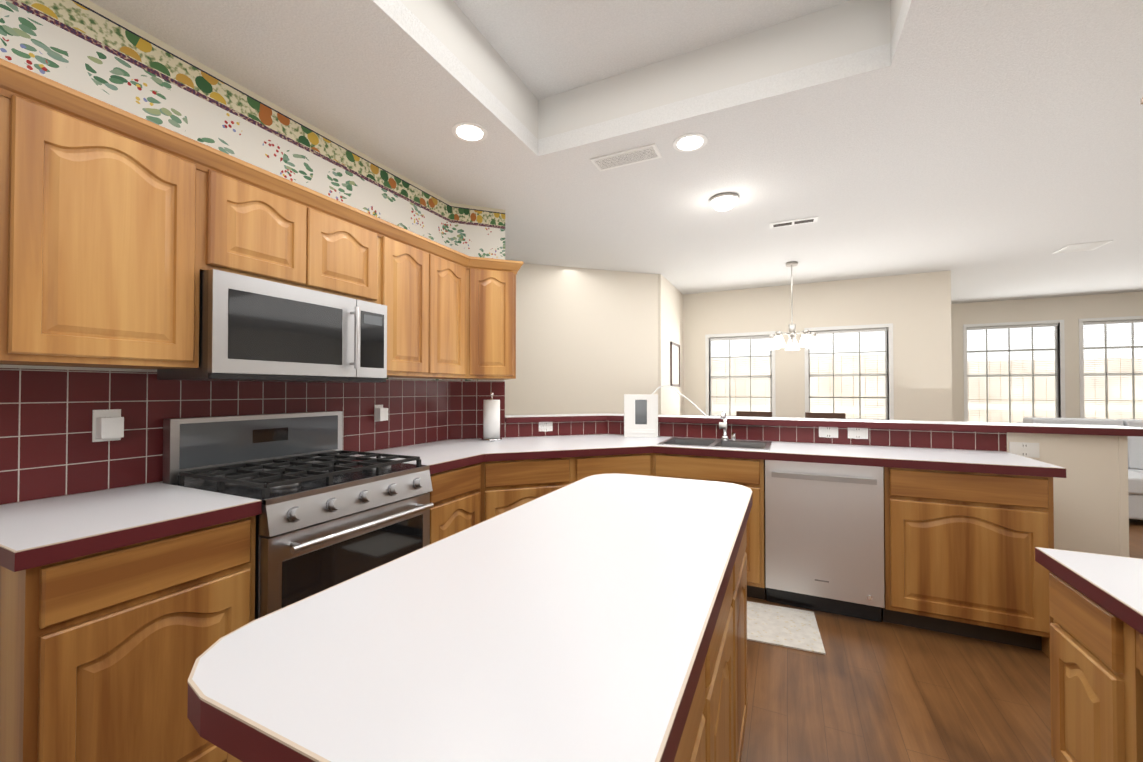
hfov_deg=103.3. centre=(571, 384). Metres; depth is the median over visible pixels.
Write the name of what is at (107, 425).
outlet
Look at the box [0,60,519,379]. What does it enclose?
upper cabinet
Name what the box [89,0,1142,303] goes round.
ceiling
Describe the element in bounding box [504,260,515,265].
upper cabinet
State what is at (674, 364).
picture frame
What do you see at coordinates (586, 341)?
wall
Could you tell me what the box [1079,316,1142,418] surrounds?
living room window
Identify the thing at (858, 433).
outlet
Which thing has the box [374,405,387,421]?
outlet
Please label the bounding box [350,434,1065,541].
countertop
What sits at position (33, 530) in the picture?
countertop
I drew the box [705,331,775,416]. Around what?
dining room window
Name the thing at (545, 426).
outlet
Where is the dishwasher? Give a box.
[765,460,884,621]
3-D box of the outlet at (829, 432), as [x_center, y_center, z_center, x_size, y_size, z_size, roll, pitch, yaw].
[1.748,0.320,3.075,0.115,0.078,0.008,0,-1,26]
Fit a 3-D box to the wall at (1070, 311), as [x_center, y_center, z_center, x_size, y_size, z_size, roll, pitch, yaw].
[8.011,0.017,6.506,5.630,2.680,0.120,0,-1,26]
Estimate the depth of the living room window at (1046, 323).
7.02 m
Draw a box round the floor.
[741,519,1142,761]
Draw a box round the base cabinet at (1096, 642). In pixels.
[1035,547,1142,761]
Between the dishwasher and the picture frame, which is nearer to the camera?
the dishwasher
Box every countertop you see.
[0,482,261,573]
[187,473,752,761]
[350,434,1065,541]
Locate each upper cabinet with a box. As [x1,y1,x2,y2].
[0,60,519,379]
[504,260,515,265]
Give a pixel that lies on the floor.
(862, 690)
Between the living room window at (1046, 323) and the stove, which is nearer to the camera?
the stove
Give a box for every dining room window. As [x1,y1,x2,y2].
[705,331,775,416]
[804,323,893,419]
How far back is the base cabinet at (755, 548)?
2.70 m
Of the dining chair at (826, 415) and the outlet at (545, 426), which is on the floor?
the dining chair at (826, 415)
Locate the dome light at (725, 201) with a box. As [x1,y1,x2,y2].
[710,192,738,210]
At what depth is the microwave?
1.85 m
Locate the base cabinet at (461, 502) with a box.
[427,470,563,543]
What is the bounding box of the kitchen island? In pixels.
[227,505,751,761]
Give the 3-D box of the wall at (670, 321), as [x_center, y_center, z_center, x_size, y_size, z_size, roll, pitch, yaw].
[1.327,0.012,6.096,0.120,2.680,1.420,0,-1,26]
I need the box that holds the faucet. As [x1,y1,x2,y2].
[720,410,735,437]
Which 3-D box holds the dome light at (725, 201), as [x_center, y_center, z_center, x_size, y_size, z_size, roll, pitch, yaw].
[1.114,-1.320,3.299,0.200,0.085,0.200,0,-1,26]
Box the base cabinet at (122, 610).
[0,510,261,761]
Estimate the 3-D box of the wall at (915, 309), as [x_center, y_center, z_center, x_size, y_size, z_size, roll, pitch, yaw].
[3.005,0.011,6.014,3.220,2.680,0.120,0,-1,26]
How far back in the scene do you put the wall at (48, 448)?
1.86 m
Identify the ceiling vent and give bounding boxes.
[590,143,661,170]
[769,216,817,228]
[1052,240,1112,253]
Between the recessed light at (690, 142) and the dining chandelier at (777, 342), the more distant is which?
the dining chandelier at (777, 342)
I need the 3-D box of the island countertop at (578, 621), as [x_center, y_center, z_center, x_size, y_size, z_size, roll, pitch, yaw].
[0.074,0.401,1.170,0.648,0.046,1.588,0,-1,26]
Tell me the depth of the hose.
3.41 m
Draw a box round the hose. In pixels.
[651,385,707,417]
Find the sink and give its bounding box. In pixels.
[656,438,771,449]
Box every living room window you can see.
[963,320,1064,422]
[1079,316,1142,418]
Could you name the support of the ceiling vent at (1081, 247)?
in the ceiling
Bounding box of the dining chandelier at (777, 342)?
[765,261,820,349]
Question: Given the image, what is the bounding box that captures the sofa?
[1016,417,1142,519]
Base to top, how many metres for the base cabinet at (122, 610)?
0.868 m
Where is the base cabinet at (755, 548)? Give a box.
[745,508,765,599]
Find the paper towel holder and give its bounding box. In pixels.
[481,393,501,440]
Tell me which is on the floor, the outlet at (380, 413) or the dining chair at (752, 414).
the dining chair at (752, 414)
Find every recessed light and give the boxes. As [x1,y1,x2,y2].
[452,122,487,141]
[673,133,707,151]
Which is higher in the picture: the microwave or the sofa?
the microwave
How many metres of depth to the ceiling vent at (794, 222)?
3.75 m
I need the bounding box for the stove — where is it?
[163,411,433,619]
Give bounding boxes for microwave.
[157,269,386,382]
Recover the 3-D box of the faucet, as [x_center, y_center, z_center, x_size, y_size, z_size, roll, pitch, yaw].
[1.105,0.292,3.206,0.100,0.216,0.192,0,-1,26]
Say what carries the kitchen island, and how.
on the floor
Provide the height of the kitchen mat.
0.008 m
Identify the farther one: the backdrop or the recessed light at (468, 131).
the backdrop
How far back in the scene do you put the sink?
3.22 m
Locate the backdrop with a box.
[711,323,1142,422]
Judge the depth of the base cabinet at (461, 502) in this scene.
2.50 m
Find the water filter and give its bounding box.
[624,394,657,436]
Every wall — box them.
[0,0,504,504]
[505,263,657,414]
[505,413,1142,556]
[658,274,683,414]
[683,270,951,420]
[951,292,1142,421]
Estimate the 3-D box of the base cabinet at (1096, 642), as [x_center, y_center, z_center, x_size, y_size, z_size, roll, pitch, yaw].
[1.018,0.894,-0.287,0.601,0.760,3.654,0,-1,26]
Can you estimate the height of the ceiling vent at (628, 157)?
0.012 m
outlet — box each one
[92,409,123,441]
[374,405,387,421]
[539,422,552,431]
[819,427,837,437]
[848,428,867,438]
[1009,442,1039,457]
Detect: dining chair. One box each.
[736,411,771,416]
[805,412,845,418]
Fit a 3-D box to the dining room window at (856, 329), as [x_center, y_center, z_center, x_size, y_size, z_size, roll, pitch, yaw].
[3.505,-0.127,5.750,1.000,1.240,0.140,0,-1,26]
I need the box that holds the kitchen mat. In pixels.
[747,601,825,654]
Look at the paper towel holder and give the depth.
3.26 m
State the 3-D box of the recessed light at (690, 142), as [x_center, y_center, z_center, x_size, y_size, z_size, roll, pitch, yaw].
[0.671,-1.368,2.558,0.190,0.006,0.190,0,-1,26]
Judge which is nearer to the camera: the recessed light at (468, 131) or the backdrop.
the recessed light at (468, 131)
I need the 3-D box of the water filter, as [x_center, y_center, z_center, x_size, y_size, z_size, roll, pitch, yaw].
[0.547,0.241,3.572,0.260,0.330,0.124,0,-1,6]
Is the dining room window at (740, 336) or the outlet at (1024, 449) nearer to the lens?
the outlet at (1024, 449)
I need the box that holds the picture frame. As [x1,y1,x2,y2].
[670,342,679,386]

